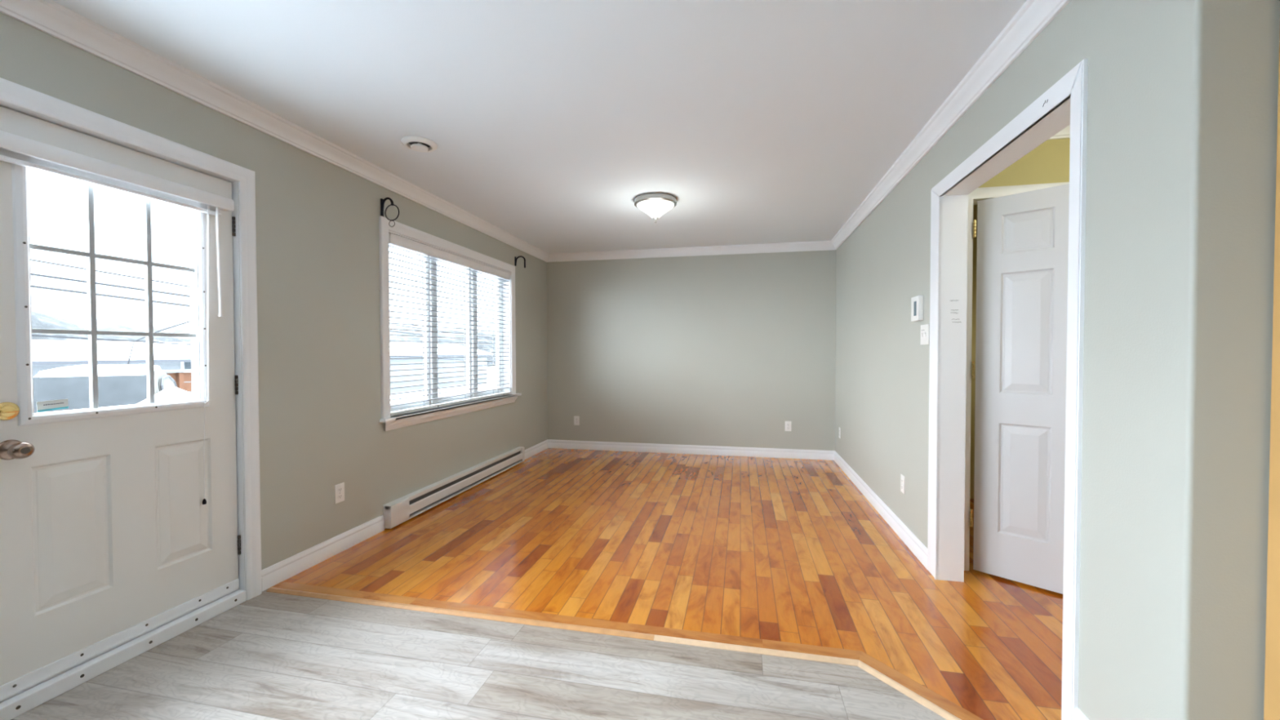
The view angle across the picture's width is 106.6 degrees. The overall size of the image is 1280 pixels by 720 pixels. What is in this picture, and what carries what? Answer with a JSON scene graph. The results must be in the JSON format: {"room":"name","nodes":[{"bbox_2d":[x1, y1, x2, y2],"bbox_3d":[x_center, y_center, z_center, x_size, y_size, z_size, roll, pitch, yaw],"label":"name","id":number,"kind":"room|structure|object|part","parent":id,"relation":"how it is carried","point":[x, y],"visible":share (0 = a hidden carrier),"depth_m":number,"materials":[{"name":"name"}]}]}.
{"room":"empty living room","nodes":[
{"label":"empty living room","id":0,"kind":"room"},
{"bbox_2d":[0,12,547,569],"bbox_3d":[-2.104,0.019,2.011,0.150,2.540,8.462,0,1,12],"label":"wall","id":1,"kind":"structure","parent":0,"point":[317,220],"depth_m":2.77,"materials":[{"name":"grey paint"}]},
{"bbox_2d":[0,129,234,504],"bbox_3d":[-2.046,-0.048,1.925,0.058,1.438,0.771,0,1,12],"label":"mini blind","id":2,"kind":"object","parent":1,"relation":"attached to","point":[16,149],"visible":1,"depth_m":1.87,"materials":[{"name":"white plastic"}]},
{"bbox_3d":[-2.055,-0.678,1.906,0.022,0.015,0.702,0,1,12],"label":"rail","id":3,"kind":"part","parent":2,"relation":"part of","materials":[{"name":"white plastic"}]},
{"bbox_3d":[-1.992,-0.035,2.195,0.040,1.351,0.014,0,1,-5],"label":"pull cord","id":4,"kind":"part","parent":2,"relation":"part of","materials":[{"name":"white plastic"}]},
{"bbox_2d":[0,106,240,700],"bbox_3d":[-2.056,0.139,1.941,0.122,1.992,0.829,0,1,12],"label":"door","id":5,"kind":"structure","parent":1,"relation":"in","point":[108,536],"depth_m":1.86,"materials":[{"name":"white paint"}]},
{"bbox_3d":[-2.105,0.305,1.612,0.076,0.068,0.068,0,1,12],"label":"knob","id":6,"kind":"part","parent":5,"relation":"part of","materials":[{"name":"silver metal"}]},
{"bbox_2d":[36,398,68,412],"bbox_3d":[-2.135,0.165,1.733,0.001,0.040,0.082,0,1,12],"label":"sticker","id":7,"kind":"object","parent":5,"relation":"attached to","point":[44,406],"visible":1,"depth_m":1.73,"materials":[{"name":"paper"}]},
{"bbox_3d":[-2.076,-0.263,1.923,0.024,0.970,0.600,0,1,12],"label":"lite frame","id":8,"kind":"part","parent":5,"relation":"part of","materials":[{"name":"white paint"}]},
{"bbox_2d":[0,77,262,719],"bbox_3d":[-2.108,0.133,1.947,0.169,2.140,0.986,0,1,12],"label":"trim","id":9,"kind":"structure","parent":1,"relation":"attached to","point":[14,96],"depth_m":2.26,"materials":[{"name":"white paint"}]},
{"bbox_2d":[0,0,549,262],"bbox_3d":[-2.000,-1.204,1.966,0.066,0.092,8.262,0,1,12],"label":"trim","id":10,"kind":"structure","parent":1,"relation":"attached to","point":[50,17],"depth_m":2.17,"materials":[{"name":"white paint"}]},
{"bbox_2d":[261,515,384,591],"bbox_3d":[-1.846,1.121,2.849,0.014,0.105,0.854,0,1,12],"label":"baseboard","id":11,"kind":"structure","parent":1,"relation":"attached to","point":[278,572],"depth_m":2.76,"materials":[{"name":"white paint"}]},
{"bbox_2d":[334,482,344,503],"bbox_3d":[-1.835,0.813,2.913,0.007,0.114,0.070,0,1,12],"label":"wall outlet","id":12,"kind":"object","parent":1,"relation":"attached to","point":[339,488],"visible":1,"depth_m":2.91,"materials":[{"name":"white plastic"}]},
{"bbox_2d":[380,197,393,216],"bbox_3d":[-1.715,-1.033,3.239,0.097,0.143,0.022,0,1,12],"label":"curtain bracket","id":13,"kind":"object","parent":1,"relation":"attached to","point":[382,201],"visible":1,"depth_m":3.24,"materials":[{"name":"black metal"}]},
{"bbox_3d":[-1.757,-1.030,3.248,0.012,0.136,0.020,0,1,12],"label":"wall plate","id":14,"kind":"part","parent":13,"relation":"part of","materials":[{"name":"black metal"}]},
{"bbox_3d":[-1.715,-1.058,3.239,0.096,0.093,0.022,0,1,12],"label":"hook arm","id":15,"kind":"part","parent":13,"relation":"part of","materials":[{"name":"black metal"}]},
{"bbox_2d":[384,204,399,221],"bbox_3d":[-1.681,-1.000,3.232,0.112,0.112,0.007,0,1,12],"label":"curtain ring","id":16,"kind":"object","parent":13,"relation":"hanging from","point":[393,204],"visible":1,"depth_m":3.23,"materials":[{"name":"black metal"}]},
{"bbox_2d":[378,215,521,431],"bbox_3d":[-1.608,-0.261,4.236,0.198,1.467,2.050,0,1,12],"label":"window","id":17,"kind":"structure","parent":1,"relation":"in","point":[400,229],"depth_m":3.94,"materials":[{"name":"white paint"}]},
{"bbox_3d":[-1.800,-0.253,3.645,0.034,1.219,0.546,0,1,12],"label":"sash","id":18,"kind":"part","parent":17,"relation":"part of","materials":[{"name":"plastic"}]},
{"bbox_3d":[-1.673,-0.263,4.221,0.066,1.293,1.789,0,1,12],"label":"frame","id":19,"kind":"part","parent":17,"relation":"part of","materials":[{"name":"plastic"}]},
{"bbox_2d":[388,233,509,416],"bbox_3d":[-1.594,-0.261,4.205,0.066,1.285,1.777,0,1,12],"label":"window blind","id":20,"kind":"object","parent":17,"relation":"attached to","point":[397,242],"visible":0.87,"depth_m":3.95,"materials":[{"name":"white plastic"}]},
{"bbox_3d":[-1.602,-0.870,4.195,0.048,0.067,1.769,0,1,12],"label":"head rail","id":21,"kind":"part","parent":20,"relation":"part of","materials":[{"name":"white plastic"}]},
{"bbox_3d":[-1.598,0.369,4.217,0.050,0.025,1.777,0,1,12],"label":"rail","id":22,"kind":"part","parent":20,"relation":"part of","materials":[{"name":"white plastic"}]},
{"bbox_3d":[-1.587,0.395,4.244,0.158,0.024,2.050,0,1,12],"label":"sill","id":23,"kind":"part","parent":17,"relation":"part of","materials":[{"name":"white paint"}]},
{"bbox_3d":[-1.672,-0.264,4.249,0.034,1.219,0.550,0,1,12],"label":"sash","id":24,"kind":"part","parent":17,"relation":"part of","materials":[{"name":"plastic"}]},
{"bbox_3d":[-1.549,-0.275,4.827,0.034,1.219,0.491,0,1,12],"label":"sash","id":25,"kind":"part","parent":17,"relation":"part of","materials":[{"name":"plastic"}]},
{"bbox_2d":[382,446,524,528],"bbox_3d":[-1.519,1.056,4.272,0.064,0.158,2.060,0,1,12],"label":"baseboard heater","id":26,"kind":"object","parent":1,"relation":"attached to","point":[398,511],"visible":1,"depth_m":3.88,"materials":[{"name":"metal"}]},
{"bbox_2d":[515,255,525,267],"bbox_3d":[-1.294,-1.061,5.160,0.125,0.132,0.022,0,1,12],"label":"curtain bracket","id":27,"kind":"object","parent":1,"relation":"attached to","point":[517,257],"visible":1,"depth_m":5.15,"materials":[{"name":"black metal"}]},
{"bbox_3d":[-1.294,-1.080,5.159,0.124,0.093,0.022,0,1,12],"label":"hook arm","id":28,"kind":"part","parent":27,"relation":"part of","materials":[{"name":"black metal"}]},
{"bbox_2d":[524,439,548,459],"bbox_3d":[-1.248,1.069,5.672,0.014,0.105,0.783,0,1,12],"label":"baseboard","id":29,"kind":"structure","parent":1,"relation":"attached to","point":[539,447],"depth_m":5.70,"materials":[{"name":"white paint"}]},
{"bbox_2d":[266,581,862,659],"bbox_3d":[-0.514,1.183,2.209,2.885,0.001,0.062,0,1,12],"label":"trim","id":30,"kind":"structure","parent":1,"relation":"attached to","point":[716,637],"depth_m":2.15,"materials":[{"name":"brown wood"}]},
{"bbox_2d":[10,448,1062,719],"bbox_3d":[0.588,1.250,1.464,5.650,0.108,8.462,0,1,12],"label":"floor","id":31,"kind":"structure","parent":0,"point":[781,549],"depth_m":2.18,"materials":[{"name":"brown wood"}]},
{"bbox_2d":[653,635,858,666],"bbox_3d":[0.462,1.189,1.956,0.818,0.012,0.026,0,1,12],"label":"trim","id":32,"kind":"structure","parent":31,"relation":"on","point":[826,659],"depth_m":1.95,"materials":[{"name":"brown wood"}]},
{"bbox_2d":[1263,31,1279,719],"bbox_3d":[1.663,0.071,0.736,0.650,2.288,0.596,0,1,12],"label":"tall cabinet","id":33,"kind":"object","parent":31,"relation":"on","point":[1272,674],"visible":1,"depth_m":1.07,"materials":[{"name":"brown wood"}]},
{"bbox_2d":[52,0,1026,253],"bbox_3d":[0.584,-1.294,1.417,5.650,0.100,8.462,0,1,12],"label":"ceiling","id":34,"kind":"structure","parent":0,"point":[764,121],"depth_m":2.23,"materials":[{"name":"paint"}]},
{"bbox_2d":[400,135,437,152],"bbox_3d":[-1.287,-1.248,2.783,0.194,0.036,0.194,0,1,12],"label":"ceiling vent","id":35,"kind":"object","parent":34,"relation":"in","point":[419,144],"visible":1,"depth_m":2.75,"materials":[{"name":"white plastic"}]},
{"bbox_2d":[634,192,676,222],"bbox_3d":[0.125,-1.193,3.821,0.344,0.189,0.344,0,1,12],"label":"ceiling light","id":36,"kind":"object","parent":34,"relation":"attached to","point":[655,205],"visible":1,"depth_m":3.72,"materials":[{"name":"white glass"}]},
{"bbox_3d":[0.125,-1.192,3.821,0.304,0.110,0.304,0,1,12],"label":"lamp shade","id":37,"kind":"part","parent":36,"relation":"part of","materials":[{"name":"white glass"}]},
{"bbox_2d":[546,249,835,450],"bbox_3d":[0.571,-0.103,5.727,3.544,2.440,0.120,0,1,12],"label":"wall","id":38,"kind":"structure","parent":0,"point":[720,350],"depth_m":5.65,"materials":[{"name":"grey paint"}]},
{"bbox_2d":[573,416,579,425],"bbox_3d":[-0.793,0.759,5.967,0.070,0.114,0.007,0,1,12],"label":"wall outlet","id":39,"kind":"object","parent":38,"relation":"attached to","point":[576,419],"visible":1,"depth_m":5.96,"materials":[{"name":"white plastic"}]},
{"bbox_2d":[547,439,834,460],"bbox_3d":[0.505,1.066,5.694,3.435,0.105,0.014,0,1,12],"label":"baseboard","id":40,"kind":"structure","parent":38,"relation":"attached to","point":[565,444],"depth_m":5.66,"materials":[{"name":"white paint"}]},
{"bbox_2d":[546,240,835,262],"bbox_3d":[0.496,-1.275,5.626,3.435,0.092,0.066,0,1,12],"label":"trim","id":41,"kind":"structure","parent":38,"relation":"attached to","point":[817,245],"depth_m":5.59,"materials":[{"name":"white paint"}]},
{"bbox_2d":[785,421,791,431],"bbox_3d":[1.692,0.756,5.441,0.070,0.114,0.007,0,1,12],"label":"wall outlet","id":42,"kind":"object","parent":38,"relation":"attached to","point":[788,424],"visible":1,"depth_m":5.44,"materials":[{"name":"white plastic"}]},
{"bbox_2d":[969,204,977,498],"bbox_3d":[2.680,-0.074,3.981,1.306,2.440,0.100,0,1,12],"label":"wall","id":43,"kind":"structure","parent":0,"point":[975,206],"depth_m":3.92,"materials":[{"name":"yellow paint"}]},
{"bbox_2d":[835,0,1159,719],"bbox_3d":[1.804,-0.059,3.263,0.109,2.440,4.192,0,1,12],"label":"wall","id":44,"kind":"structure","parent":0,"point":[882,378],"depth_m":1.43,"materials":[{"name":"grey paint"}]},
{"bbox_2d":[834,450,927,569],"bbox_3d":[1.896,1.095,4.003,0.014,0.105,2.747,0,1,12],"label":"baseboard","id":45,"kind":"structure","parent":44,"relation":"attached to","point":[908,538],"depth_m":3.38,"materials":[{"name":"white paint"}]},
{"bbox_2d":[900,474,904,493],"bbox_3d":[1.709,0.807,3.103,0.007,0.114,0.070,0,1,12],"label":"wall outlet","id":46,"kind":"object","parent":44,"relation":"attached to","point":[902,477],"visible":1,"depth_m":3.10,"materials":[{"name":"white plastic"}]},
{"bbox_2d":[911,295,923,321],"bbox_3d":[1.639,-0.303,2.822,0.032,0.145,0.120,0,1,12],"label":"thermostat","id":47,"kind":"object","parent":44,"relation":"attached to","point":[917,302],"visible":1,"depth_m":2.78,"materials":[{"name":"white plastic"}]},
{"bbox_2d":[857,651,983,719],"bbox_3d":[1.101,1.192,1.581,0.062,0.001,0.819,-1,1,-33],"label":"trim","id":48,"kind":"structure","parent":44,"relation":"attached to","point":[936,699],"depth_m":1.72,"materials":[{"name":"brown wood"}]},
{"bbox_2d":[920,324,929,344],"bbox_3d":[1.631,-0.145,2.736,0.014,0.116,0.123,0,1,12],"label":"light switch","id":49,"kind":"object","parent":44,"relation":"attached to","point":[925,329],"visible":1,"depth_m":2.72,"materials":[{"name":"white plastic"}]},
{"bbox_2d":[831,0,1071,249],"bbox_3d":[1.699,-1.232,3.175,0.066,0.092,4.363,0,1,12],"label":"trim","id":50,"kind":"structure","parent":44,"relation":"attached to","point":[1033,16],"depth_m":2.15,"materials":[{"name":"white paint"}]},
{"bbox_2d":[927,58,1088,719],"bbox_3d":[1.544,0.126,2.047,0.138,2.115,1.191,0,1,12],"label":"trim","id":51,"kind":"structure","parent":44,"relation":"attached to","point":[1064,104],"depth_m":2.20,"materials":[{"name":"white paint"}]},
{"bbox_3d":[1.597,0.116,2.585,0.015,2.115,0.115,0,1,12],"label":"casing","id":52,"kind":"part","parent":51,"relation":"part of","materials":[{"name":"white paint"}]},
{"bbox_3d":[1.484,-0.892,2.040,0.015,0.078,1.191,0,1,12],"label":"casing","id":53,"kind":"part","parent":51,"relation":"part of","materials":[{"name":"white paint"}]},
{"bbox_3d":[1.368,0.136,1.502,0.015,2.115,0.052,0,1,12],"label":"casing","id":54,"kind":"part","parent":51,"relation":"part of","materials":[{"name":"white paint"}]},
{"bbox_2d":[1072,707,1088,719],"bbox_3d":[1.327,1.145,1.319,0.014,0.105,0.359,0,1,12],"label":"baseboard","id":55,"kind":"structure","parent":44,"relation":"attached to","point":[1077,714],"depth_m":1.48,"materials":[{"name":"white paint"}]},
{"bbox_2d":[978,137,1070,187],"bbox_3d":[2.383,-0.048,2.579,1.306,2.440,0.110,0,1,12],"label":"wall","id":56,"kind":"structure","parent":0,"point":[1048,162],"depth_m":2.55,"materials":[{"name":"yellow paint"}]},
{"bbox_2d":[964,182,1069,570],"bbox_3d":[2.223,0.115,2.608,0.900,2.115,0.125,0,1,12],"label":"trim","id":57,"kind":"structure","parent":56,"relation":"attached to","point":[988,193],"depth_m":2.63,"materials":[{"name":"white paint"}]},
{"bbox_2d":[969,183,1069,594],"bbox_3d":[2.084,0.151,2.339,0.105,2.025,0.773,-1,1,-44],"label":"door","id":58,"kind":"structure","parent":56,"relation":"in","point":[1022,259],"depth_m":2.47,"materials":[{"name":"paint"}]},
{"bbox_2d":[1048,124,1070,139],"bbox_3d":[2.363,-1.220,2.471,1.306,0.092,0.066,0,1,12],"label":"trim","id":59,"kind":"structure","parent":56,"relation":"attached to","point":[1064,133],"depth_m":2.52,"materials":[{"name":"white paint"}]},
{"bbox_2d":[1146,0,1279,719],"bbox_3d":[2.267,-0.018,0.969,1.965,2.440,0.105,0,1,12],"label":"wall","id":60,"kind":"structure","parent":0,"point":[1219,60],"depth_m":1.11,"materials":[{"name":"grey paint"}]},
{"label":"outside","id":61,"kind":"structure","parent":0,"visible":0},
{"bbox_2d":[137,366,496,404],"bbox_3d":[-26.111,0.886,56.662,69.445,2.870,160.000,0,1,12],"label":"ground","id":62,"kind":"structure","parent":61,"point":[171,393],"depth_m":27.32,"materials":[{"name":"white snow"}]},
{"bbox_2d":[32,364,177,413],"bbox_3d":[-9.219,0.972,8.150,2.230,1.750,4.100,-1,1,-38],"label":"car","id":63,"kind":"object","parent":62,"relation":"on","point":[126,384],"visible":0.16,"depth_m":7.79,"materials":[{"name":"silver metal"}]},
{"bbox_3d":[-8.868,0.526,8.968,0.112,0.471,1.766,-1,1,-39],"label":"window trim","id":64,"kind":"part","parent":63,"relation":"part of","materials":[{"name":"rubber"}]},
{"bbox_2d":[31,339,191,391],"bbox_3d":[-19.717,1.259,15.444,5.730,3.820,12.600,0,1,12],"label":"neighbor house","id":65,"kind":"structure","parent":62,"relation":"on","point":[46,354],"depth_m":15.74,"materials":[{"name":"white"}]},
{"bbox_3d":[-16.676,0.234,17.628,0.030,0.340,0.330,0,1,12],"label":"pane","id":66,"kind":"part","parent":65,"relation":"part of","materials":[{"name":"glass"}]},
{"bbox_2d":[163,368,191,393],"bbox_3d":[-10.719,1.268,12.056,0.240,2.100,3.400,0,1,12],"label":"fence","id":67,"kind":"object","parent":62,"relation":"on","point":[180,376],"visible":0.03,"depth_m":11.26,"materials":[{"name":"brown wood"}]},
{"bbox_3d":[-10.720,0.248,12.038,0.240,0.060,3.400,0,1,12],"label":"rail","id":68,"kind":"part","parent":67,"relation":"part of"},
{"bbox_3d":[-10.855,1.312,11.268,0.100,2.040,0.100,0,1,12],"label":"post","id":69,"kind":"part","parent":67,"relation":"part of","materials":[{"name":"brown wood"}]},
{"bbox_2d":[390,342,492,394],"bbox_3d":[-20.052,0.705,37.996,7.730,4.100,18.600,0,1,12],"label":"neighbor house","id":70,"kind":"structure","parent":62,"relation":"on","point":[392,349],"depth_m":38.60,"materials":[{"name":"white"}]},
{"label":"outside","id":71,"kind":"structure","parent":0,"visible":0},
{"bbox_2d":[31,306,496,366],"bbox_3d":[-49.038,-3.328,86.997,28.000,12.050,170.000,0,1,12],"label":"hillside","id":72,"kind":"structure","parent":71,"point":[41,319],"depth_m":49.83,"materials":[{"name":"white snow"}]},
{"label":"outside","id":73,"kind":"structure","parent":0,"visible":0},
{"bbox_2d":[30,258,495,338],"bbox_3d":[-11.765,-1.886,17.798,0.028,1.717,28.788,0,1,12],"label":"overhead cable","id":74,"kind":"object","parent":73,"point":[30,259],"visible":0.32,"depth_m":11.96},
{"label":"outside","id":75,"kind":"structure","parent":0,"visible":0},
{"bbox_2d":[30,273,494,338],"bbox_3d":[-10.830,-1.544,16.423,0.040,1.231,26.599,0,1,12],"label":"overhead cable","id":76,"kind":"object","parent":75,"point":[34,274],"visible":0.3,"depth_m":10.98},
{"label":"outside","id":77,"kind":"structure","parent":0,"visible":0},
{"bbox_2d":[31,285,492,343],"bbox_3d":[-10.830,-1.280,16.424,0.040,1.313,26.599,0,1,12],"label":"overhead cable","id":78,"kind":"object","parent":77,"point":[36,286],"visible":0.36,"depth_m":11.03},
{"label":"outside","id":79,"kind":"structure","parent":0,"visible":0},
{"bbox_2d":[31,334,496,362],"bbox_3d":[-10.764,-0.257,16.749,0.040,1.461,27.777,0,1,12],"label":"overhead cable","id":80,"kind":"object","parent":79,"point":[41,335],"visible":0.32,"depth_m":10.98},
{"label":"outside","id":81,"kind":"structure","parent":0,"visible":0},
{"bbox_2d":[127,320,190,364],"bbox_3d":[-11.009,-0.829,12.203,0.022,2.135,3.468,0,1,12],"label":"overhead cable","id":82,"kind":"object","parent":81,"point":[188,321],"visible":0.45,"depth_m":10.82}
]}

